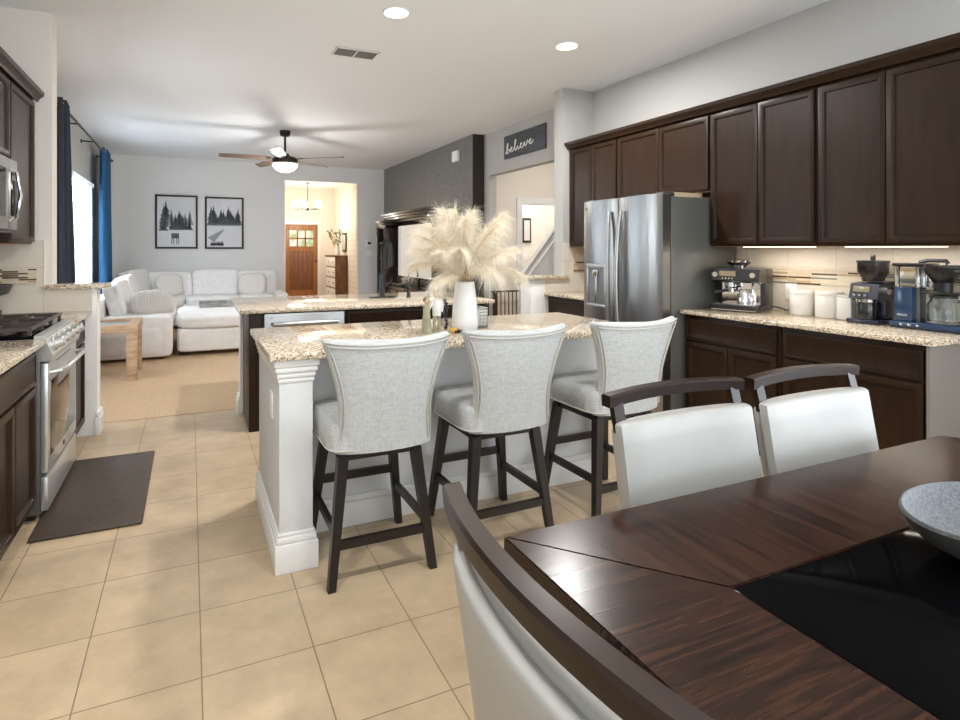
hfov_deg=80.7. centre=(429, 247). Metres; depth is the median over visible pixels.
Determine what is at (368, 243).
thermostat
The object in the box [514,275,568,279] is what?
trim
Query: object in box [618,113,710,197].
upper cabinet
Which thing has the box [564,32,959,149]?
crown molding
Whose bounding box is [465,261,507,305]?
pampas plume
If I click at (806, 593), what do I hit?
dining table
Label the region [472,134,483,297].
trim
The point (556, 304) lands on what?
base cabinet
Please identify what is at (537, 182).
wall
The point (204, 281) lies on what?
cushion
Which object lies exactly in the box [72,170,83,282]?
window blind
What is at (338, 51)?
ceiling vent
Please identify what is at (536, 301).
panel
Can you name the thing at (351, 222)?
wall
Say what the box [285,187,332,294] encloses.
wall
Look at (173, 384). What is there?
floor
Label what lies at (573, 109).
wall
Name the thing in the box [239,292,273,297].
seat cushion
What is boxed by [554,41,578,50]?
recessed light
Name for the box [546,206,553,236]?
wall
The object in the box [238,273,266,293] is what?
throw pillow
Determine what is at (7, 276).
trim
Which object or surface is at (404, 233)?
television
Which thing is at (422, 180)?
wall
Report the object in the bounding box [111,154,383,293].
wall
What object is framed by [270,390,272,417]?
outlet plate
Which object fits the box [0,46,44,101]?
crown molding
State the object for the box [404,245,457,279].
pampas plume
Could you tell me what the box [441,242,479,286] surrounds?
pampas plume
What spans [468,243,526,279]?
pampas plume
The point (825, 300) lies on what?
canister
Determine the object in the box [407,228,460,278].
pampas plume
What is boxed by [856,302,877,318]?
cup
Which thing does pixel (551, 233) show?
trim
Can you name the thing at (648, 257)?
refrigerator
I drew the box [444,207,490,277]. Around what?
pampas plume
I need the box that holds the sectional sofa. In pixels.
[100,269,287,360]
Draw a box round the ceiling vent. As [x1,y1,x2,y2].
[331,46,379,60]
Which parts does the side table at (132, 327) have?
panel, frame, leg, leg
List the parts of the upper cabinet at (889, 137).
door, door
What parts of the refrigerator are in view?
door, handle, handle, door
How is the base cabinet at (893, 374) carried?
on the floor at (183, 612)
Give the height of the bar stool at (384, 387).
1.013 m
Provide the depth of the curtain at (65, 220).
5.74 m
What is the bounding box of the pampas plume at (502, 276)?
[472,270,509,290]
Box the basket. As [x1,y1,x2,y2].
[922,264,959,291]
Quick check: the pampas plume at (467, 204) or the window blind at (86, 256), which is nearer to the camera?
the pampas plume at (467, 204)
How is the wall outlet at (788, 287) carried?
attached to the wall at (829, 34)
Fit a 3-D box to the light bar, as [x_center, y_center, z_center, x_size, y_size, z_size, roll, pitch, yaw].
[2.693,-0.007,3.269,0.040,0.005,0.500,0,0,-23]
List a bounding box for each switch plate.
[367,250,372,255]
[524,253,528,259]
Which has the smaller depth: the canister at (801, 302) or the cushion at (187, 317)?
the canister at (801, 302)
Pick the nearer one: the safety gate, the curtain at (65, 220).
the curtain at (65, 220)
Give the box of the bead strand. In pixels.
[443,298,448,328]
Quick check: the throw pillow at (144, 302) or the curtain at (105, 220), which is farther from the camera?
the curtain at (105, 220)
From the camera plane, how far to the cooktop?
2.95 m
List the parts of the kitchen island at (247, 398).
baseboard, panel, drawer, drawer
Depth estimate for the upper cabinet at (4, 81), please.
3.33 m
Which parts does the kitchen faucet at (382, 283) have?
deck plate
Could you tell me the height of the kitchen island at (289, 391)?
0.900 m
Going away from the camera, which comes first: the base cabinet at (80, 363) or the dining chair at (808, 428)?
the dining chair at (808, 428)
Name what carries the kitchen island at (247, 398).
on the floor at (183, 612)
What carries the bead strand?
hanging from the vase at (464, 311)
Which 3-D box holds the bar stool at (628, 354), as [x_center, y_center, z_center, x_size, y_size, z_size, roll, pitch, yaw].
[0.956,0.865,3.022,0.554,1.013,0.543,0,0,-25]
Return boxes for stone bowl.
[898,481,959,558]
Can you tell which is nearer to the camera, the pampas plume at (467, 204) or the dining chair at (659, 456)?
the dining chair at (659, 456)
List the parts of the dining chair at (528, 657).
panel, backrest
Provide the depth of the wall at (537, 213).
10.39 m
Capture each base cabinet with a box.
[0,353,35,560]
[73,320,84,434]
[549,296,583,316]
[686,314,781,455]
[782,327,925,449]
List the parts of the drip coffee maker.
water tank, tank lid, outlet arm, carafe lid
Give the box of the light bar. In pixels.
[868,246,947,246]
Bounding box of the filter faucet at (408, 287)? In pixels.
[403,265,418,296]
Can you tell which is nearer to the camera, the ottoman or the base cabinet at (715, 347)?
the base cabinet at (715, 347)
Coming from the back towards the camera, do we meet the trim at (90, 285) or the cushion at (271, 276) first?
the cushion at (271, 276)
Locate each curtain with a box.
[57,97,75,282]
[99,147,111,294]
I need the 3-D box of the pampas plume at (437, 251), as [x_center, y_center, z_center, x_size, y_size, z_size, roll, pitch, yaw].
[0.103,0.159,2.822,0.195,0.348,0.315,0,0,36]
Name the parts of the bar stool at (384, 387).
leg, seat, leg, frame, backrest, leg, leg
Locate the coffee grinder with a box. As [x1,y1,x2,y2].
[846,255,894,324]
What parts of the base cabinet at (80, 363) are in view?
drawer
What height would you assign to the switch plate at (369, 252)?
0.120 m
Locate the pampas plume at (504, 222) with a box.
[473,222,515,262]
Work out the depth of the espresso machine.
4.06 m
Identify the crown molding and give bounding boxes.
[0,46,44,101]
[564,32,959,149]
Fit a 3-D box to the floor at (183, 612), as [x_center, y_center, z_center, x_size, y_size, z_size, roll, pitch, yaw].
[0.702,1.422,1.686,5.355,0.100,7.550,0,0,-23]
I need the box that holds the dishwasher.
[263,310,343,327]
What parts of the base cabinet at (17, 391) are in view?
door, drawer, door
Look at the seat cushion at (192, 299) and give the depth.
9.61 m
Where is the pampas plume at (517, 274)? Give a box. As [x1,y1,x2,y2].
[468,263,532,299]
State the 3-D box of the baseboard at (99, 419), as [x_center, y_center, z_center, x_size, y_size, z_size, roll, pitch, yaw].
[-2.591,1.290,4.157,0.295,0.165,0.200,0,0,-23]
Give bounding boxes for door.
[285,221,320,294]
[285,224,316,295]
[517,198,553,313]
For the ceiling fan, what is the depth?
7.92 m
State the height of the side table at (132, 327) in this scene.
0.580 m
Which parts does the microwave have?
door, control panel, handle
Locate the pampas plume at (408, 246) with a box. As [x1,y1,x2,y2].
[400,246,457,275]
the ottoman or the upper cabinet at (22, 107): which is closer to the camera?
the upper cabinet at (22, 107)
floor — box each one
[0,409,762,719]
[100,326,238,422]
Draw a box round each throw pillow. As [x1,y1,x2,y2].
[128,289,174,314]
[155,274,183,295]
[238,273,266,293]
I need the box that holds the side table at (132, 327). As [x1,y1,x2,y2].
[100,317,142,380]
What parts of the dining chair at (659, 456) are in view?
panel, post, rail, post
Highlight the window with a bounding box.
[72,179,88,282]
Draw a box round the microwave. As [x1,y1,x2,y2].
[0,154,22,232]
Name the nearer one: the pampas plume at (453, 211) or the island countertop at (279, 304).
the pampas plume at (453, 211)
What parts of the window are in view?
pane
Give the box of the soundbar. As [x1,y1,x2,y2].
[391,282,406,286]
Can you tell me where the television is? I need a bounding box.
[398,222,430,289]
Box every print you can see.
[155,194,197,248]
[205,196,243,248]
[342,233,346,251]
[522,218,530,242]
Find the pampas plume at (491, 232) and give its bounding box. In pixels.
[467,217,514,278]
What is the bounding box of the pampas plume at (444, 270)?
[435,270,462,297]
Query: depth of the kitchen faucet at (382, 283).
5.14 m
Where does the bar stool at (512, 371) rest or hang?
on the floor at (183, 612)
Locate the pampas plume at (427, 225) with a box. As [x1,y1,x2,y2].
[414,217,462,281]
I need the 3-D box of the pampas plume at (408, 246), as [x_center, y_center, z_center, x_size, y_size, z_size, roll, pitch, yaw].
[0.007,0.163,3.041,0.359,0.374,0.215,0,0,14]
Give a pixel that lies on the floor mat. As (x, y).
(108, 492)
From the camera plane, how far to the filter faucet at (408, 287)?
5.25 m
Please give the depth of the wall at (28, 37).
4.01 m
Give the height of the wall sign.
0.310 m
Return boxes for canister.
[789,289,814,315]
[815,290,843,318]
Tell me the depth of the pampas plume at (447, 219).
2.81 m
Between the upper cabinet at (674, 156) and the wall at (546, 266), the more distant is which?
the wall at (546, 266)
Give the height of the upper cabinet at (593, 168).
1.039 m
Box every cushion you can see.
[102,279,131,315]
[106,307,176,322]
[114,274,139,293]
[116,269,151,290]
[149,272,191,295]
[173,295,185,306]
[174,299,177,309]
[175,305,238,328]
[186,293,240,305]
[192,269,238,293]
[238,270,276,293]
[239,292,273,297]
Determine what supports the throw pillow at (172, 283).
on the sectional sofa
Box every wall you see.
[0,6,99,436]
[70,114,99,281]
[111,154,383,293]
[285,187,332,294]
[333,183,355,293]
[348,218,355,293]
[384,135,471,280]
[484,0,959,315]
[496,162,553,314]
[519,235,553,313]
[521,88,592,313]
[522,205,545,270]
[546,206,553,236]
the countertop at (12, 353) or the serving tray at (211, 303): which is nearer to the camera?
the countertop at (12, 353)
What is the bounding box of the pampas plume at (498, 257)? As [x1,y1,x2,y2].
[467,250,518,288]
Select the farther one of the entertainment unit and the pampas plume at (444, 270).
the entertainment unit
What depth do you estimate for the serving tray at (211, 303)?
8.02 m
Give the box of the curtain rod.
[57,97,112,161]
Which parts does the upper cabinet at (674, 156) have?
door, door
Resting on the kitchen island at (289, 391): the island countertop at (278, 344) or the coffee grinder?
the island countertop at (278, 344)
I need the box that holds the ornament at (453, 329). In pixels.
[449,327,461,332]
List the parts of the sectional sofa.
frame, armrest, armrest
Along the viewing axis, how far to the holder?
3.11 m
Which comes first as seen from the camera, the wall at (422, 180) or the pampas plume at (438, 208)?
the pampas plume at (438, 208)
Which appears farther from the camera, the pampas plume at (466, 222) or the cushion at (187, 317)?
the cushion at (187, 317)
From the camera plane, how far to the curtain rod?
7.16 m
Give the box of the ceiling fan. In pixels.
[219,130,343,171]
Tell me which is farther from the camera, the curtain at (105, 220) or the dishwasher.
the curtain at (105, 220)
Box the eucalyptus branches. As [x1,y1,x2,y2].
[327,229,342,247]
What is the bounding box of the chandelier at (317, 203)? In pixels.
[292,182,320,210]
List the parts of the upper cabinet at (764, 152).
door, door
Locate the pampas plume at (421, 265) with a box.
[399,260,461,283]
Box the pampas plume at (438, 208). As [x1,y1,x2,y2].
[424,201,462,279]
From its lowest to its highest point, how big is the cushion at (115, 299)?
0.487 m
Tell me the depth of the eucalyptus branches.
14.68 m
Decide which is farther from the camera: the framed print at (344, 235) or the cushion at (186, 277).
the framed print at (344, 235)
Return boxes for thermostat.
[366,241,372,246]
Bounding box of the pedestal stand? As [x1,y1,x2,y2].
[0,284,12,314]
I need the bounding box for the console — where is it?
[325,255,346,294]
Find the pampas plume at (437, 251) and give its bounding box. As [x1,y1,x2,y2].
[428,245,469,281]
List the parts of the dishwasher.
handle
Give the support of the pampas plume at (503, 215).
in the vase at (464, 311)
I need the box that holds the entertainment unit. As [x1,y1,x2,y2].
[374,206,467,292]
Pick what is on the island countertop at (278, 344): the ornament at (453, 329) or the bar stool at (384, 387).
the ornament at (453, 329)
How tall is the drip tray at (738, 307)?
0.045 m
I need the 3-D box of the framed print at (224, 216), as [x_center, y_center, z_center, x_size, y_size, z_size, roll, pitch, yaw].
[-3.949,-0.480,10.801,0.700,0.995,0.028,0,0,-23]
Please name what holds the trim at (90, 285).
on the wall at (28, 37)
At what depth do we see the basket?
3.05 m
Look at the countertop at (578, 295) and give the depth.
5.57 m
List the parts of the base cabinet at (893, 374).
door, drawer, door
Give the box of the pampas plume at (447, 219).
[425,207,472,279]
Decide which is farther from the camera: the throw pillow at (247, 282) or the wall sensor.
the throw pillow at (247, 282)
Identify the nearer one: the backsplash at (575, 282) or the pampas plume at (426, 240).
the pampas plume at (426, 240)
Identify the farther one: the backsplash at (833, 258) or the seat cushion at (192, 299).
the seat cushion at (192, 299)
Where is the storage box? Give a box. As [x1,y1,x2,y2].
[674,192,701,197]
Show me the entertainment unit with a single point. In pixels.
(388, 228)
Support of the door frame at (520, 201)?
in the wall at (537, 182)
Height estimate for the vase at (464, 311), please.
0.262 m
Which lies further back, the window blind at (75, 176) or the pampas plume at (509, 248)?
the window blind at (75, 176)
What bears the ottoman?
on the floor at (173, 384)
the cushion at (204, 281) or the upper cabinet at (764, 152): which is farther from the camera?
the cushion at (204, 281)
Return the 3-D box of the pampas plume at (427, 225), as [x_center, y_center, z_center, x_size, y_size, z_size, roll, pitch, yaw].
[0.047,0.095,3.048,0.324,0.558,0.228,0,0,17]
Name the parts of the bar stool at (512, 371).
leg, seat, leg, frame, leg, backrest, leg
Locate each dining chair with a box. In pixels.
[442,481,713,719]
[601,377,761,509]
[744,364,878,476]
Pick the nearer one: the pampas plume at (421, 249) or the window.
the pampas plume at (421, 249)
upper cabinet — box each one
[0,69,9,156]
[0,75,34,244]
[569,137,617,246]
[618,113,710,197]
[711,85,820,246]
[818,48,959,246]
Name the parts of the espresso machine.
handle, splash plate, knob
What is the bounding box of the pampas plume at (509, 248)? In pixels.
[468,244,523,280]
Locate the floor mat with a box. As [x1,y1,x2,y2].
[28,451,154,542]
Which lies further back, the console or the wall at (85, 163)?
the console
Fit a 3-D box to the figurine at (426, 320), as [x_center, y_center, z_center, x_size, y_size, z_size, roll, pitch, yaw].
[-0.018,0.346,2.917,0.052,0.186,0.052,0,0,-23]
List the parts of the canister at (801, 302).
lid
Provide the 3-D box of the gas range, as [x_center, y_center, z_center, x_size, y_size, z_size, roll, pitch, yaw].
[-2.360,0.882,3.065,0.764,0.980,0.762,0,0,-23]
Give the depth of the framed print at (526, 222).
10.28 m
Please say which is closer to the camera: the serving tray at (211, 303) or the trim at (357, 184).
the serving tray at (211, 303)
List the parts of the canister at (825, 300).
lid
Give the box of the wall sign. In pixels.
[504,123,546,158]
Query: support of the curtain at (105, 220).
hanging from the curtain rod
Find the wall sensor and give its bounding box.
[452,150,459,162]
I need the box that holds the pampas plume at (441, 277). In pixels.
[418,268,461,308]
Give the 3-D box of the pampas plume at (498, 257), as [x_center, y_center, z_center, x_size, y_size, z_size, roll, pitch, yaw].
[0.301,0.170,2.827,0.371,0.351,0.212,0,0,44]
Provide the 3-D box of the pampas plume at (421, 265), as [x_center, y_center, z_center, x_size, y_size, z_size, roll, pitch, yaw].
[-0.010,0.180,3.017,0.355,0.299,0.196,0,0,-7]
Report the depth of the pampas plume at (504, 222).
3.12 m
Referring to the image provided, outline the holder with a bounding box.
[477,306,487,327]
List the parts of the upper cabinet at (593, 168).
door, door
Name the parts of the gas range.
burner, control panel, knob, storage drawer, oven door, knob, handle, knob, knob, knob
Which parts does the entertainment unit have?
cornice, door, panel, bridge cornice, cornice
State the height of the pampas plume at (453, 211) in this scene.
0.635 m
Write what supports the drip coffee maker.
on the countertop at (779, 318)
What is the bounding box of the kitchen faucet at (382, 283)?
[369,239,394,297]
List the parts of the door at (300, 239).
panel, glass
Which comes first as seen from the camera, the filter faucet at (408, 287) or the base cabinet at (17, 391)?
the base cabinet at (17, 391)
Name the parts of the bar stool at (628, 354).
leg, seat, leg, frame, leg, backrest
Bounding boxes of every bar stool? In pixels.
[313,331,449,594]
[428,323,567,527]
[544,316,676,516]
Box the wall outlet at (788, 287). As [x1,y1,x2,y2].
[785,284,796,299]
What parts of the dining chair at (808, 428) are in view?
post, panel, rail, backrest, post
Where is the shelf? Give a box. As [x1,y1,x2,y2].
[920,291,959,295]
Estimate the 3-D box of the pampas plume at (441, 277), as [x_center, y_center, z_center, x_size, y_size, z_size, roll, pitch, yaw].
[0.062,0.216,2.833,0.187,0.232,0.361,0,0,20]
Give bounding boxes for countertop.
[0,339,45,374]
[1,311,90,323]
[230,291,494,313]
[250,312,610,361]
[544,291,583,299]
[680,308,959,346]
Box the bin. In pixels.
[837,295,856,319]
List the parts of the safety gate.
post, rail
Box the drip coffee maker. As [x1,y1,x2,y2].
[889,259,959,334]
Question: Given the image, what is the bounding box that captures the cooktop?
[0,319,72,340]
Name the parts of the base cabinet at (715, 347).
door, drawer, door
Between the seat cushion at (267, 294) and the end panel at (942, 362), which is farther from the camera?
the seat cushion at (267, 294)
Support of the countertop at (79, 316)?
on the base cabinet at (80, 363)
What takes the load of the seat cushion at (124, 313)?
on the sectional sofa
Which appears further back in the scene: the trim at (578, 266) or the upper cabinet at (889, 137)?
the trim at (578, 266)
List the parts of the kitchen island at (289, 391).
capital molding, baseboard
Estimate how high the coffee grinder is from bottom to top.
0.415 m
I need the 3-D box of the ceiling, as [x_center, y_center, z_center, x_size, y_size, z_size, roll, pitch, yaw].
[-0.482,-1.728,7.133,7.690,0.100,18.700,0,0,-23]
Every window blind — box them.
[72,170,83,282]
[81,179,93,282]
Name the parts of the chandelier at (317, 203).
lamp shade, lamp shade, lamp shade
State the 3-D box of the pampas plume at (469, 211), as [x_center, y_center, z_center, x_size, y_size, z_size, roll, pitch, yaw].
[0.219,0.063,2.930,0.244,0.618,0.237,0,0,-1]
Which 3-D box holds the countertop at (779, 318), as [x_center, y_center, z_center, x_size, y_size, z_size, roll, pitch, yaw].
[2.446,0.471,3.587,0.625,0.030,1.550,0,0,-23]
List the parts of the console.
drawer, drawer, drawer, drawer, drawer, drawer, drawer, drawer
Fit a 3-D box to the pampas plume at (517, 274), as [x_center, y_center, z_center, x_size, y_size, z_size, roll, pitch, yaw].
[0.378,0.191,2.904,0.366,0.282,0.200,0,0,38]
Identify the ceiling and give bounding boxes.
[0,0,828,188]
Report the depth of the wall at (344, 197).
14.99 m
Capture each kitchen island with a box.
[236,303,488,431]
[255,337,596,575]
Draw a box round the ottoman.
[175,305,238,355]
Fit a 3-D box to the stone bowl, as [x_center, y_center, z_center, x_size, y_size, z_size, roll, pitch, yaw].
[1.125,0.568,1.121,0.396,0.088,0.259,0,0,-23]
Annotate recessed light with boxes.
[382,6,409,18]
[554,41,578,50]
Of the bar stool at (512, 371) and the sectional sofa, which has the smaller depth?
the bar stool at (512, 371)
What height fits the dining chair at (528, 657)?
0.979 m
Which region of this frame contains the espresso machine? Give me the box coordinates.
[711,259,788,312]
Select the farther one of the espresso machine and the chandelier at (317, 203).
the chandelier at (317, 203)
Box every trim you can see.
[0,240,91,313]
[0,269,36,284]
[43,282,110,289]
[284,180,358,293]
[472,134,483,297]
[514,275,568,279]
[515,227,553,288]
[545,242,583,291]
[574,262,583,271]
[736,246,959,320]
[756,267,959,291]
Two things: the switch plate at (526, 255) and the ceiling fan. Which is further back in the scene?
the switch plate at (526, 255)
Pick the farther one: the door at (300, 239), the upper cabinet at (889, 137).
the door at (300, 239)
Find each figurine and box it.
[422,297,431,332]
[429,289,443,331]
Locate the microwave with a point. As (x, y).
(10, 183)
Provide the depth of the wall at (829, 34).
4.32 m
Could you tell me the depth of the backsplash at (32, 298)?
3.97 m
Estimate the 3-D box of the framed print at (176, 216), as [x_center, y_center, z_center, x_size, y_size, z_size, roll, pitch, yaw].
[-4.720,-0.488,10.472,0.725,1.000,0.028,0,0,-23]
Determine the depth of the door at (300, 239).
15.71 m
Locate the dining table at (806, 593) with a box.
[504,436,959,719]
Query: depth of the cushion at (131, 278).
8.26 m
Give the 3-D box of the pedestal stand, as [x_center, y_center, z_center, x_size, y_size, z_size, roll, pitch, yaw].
[-2.939,0.316,3.704,0.310,0.280,0.310,0,0,-23]
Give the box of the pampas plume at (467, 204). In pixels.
[462,204,483,256]
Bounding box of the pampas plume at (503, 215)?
[467,207,522,281]
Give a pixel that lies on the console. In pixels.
(336, 265)
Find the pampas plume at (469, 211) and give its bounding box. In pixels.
[454,205,491,280]
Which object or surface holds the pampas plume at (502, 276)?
in the vase at (464, 311)
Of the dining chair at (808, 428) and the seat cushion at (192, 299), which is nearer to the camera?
the dining chair at (808, 428)
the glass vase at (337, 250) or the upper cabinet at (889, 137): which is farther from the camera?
the glass vase at (337, 250)
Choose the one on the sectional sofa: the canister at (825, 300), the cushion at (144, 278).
the cushion at (144, 278)
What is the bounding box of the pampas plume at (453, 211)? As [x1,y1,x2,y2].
[435,198,474,263]
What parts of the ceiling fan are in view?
blade, blade, blade, lamp shade, blade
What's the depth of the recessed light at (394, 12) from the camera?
3.98 m
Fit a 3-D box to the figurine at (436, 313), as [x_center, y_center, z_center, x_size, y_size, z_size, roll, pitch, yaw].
[0.028,0.328,2.947,0.093,0.223,0.052,0,0,-23]
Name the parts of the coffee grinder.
cup lid, hopper lid, grind knob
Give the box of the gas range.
[0,312,86,521]
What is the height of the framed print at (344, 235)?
0.500 m
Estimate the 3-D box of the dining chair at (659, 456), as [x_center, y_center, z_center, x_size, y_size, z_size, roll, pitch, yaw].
[0.819,0.882,1.401,0.518,0.979,0.595,0,0,-23]
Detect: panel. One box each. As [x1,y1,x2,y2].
[528,279,544,313]
[926,344,959,438]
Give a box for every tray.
[199,300,233,307]
[711,303,772,312]
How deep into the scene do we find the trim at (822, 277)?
3.85 m
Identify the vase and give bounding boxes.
[335,245,339,254]
[452,281,477,332]
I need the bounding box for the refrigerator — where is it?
[584,192,735,416]
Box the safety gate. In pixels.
[491,290,518,315]
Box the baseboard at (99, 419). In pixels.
[94,406,103,434]

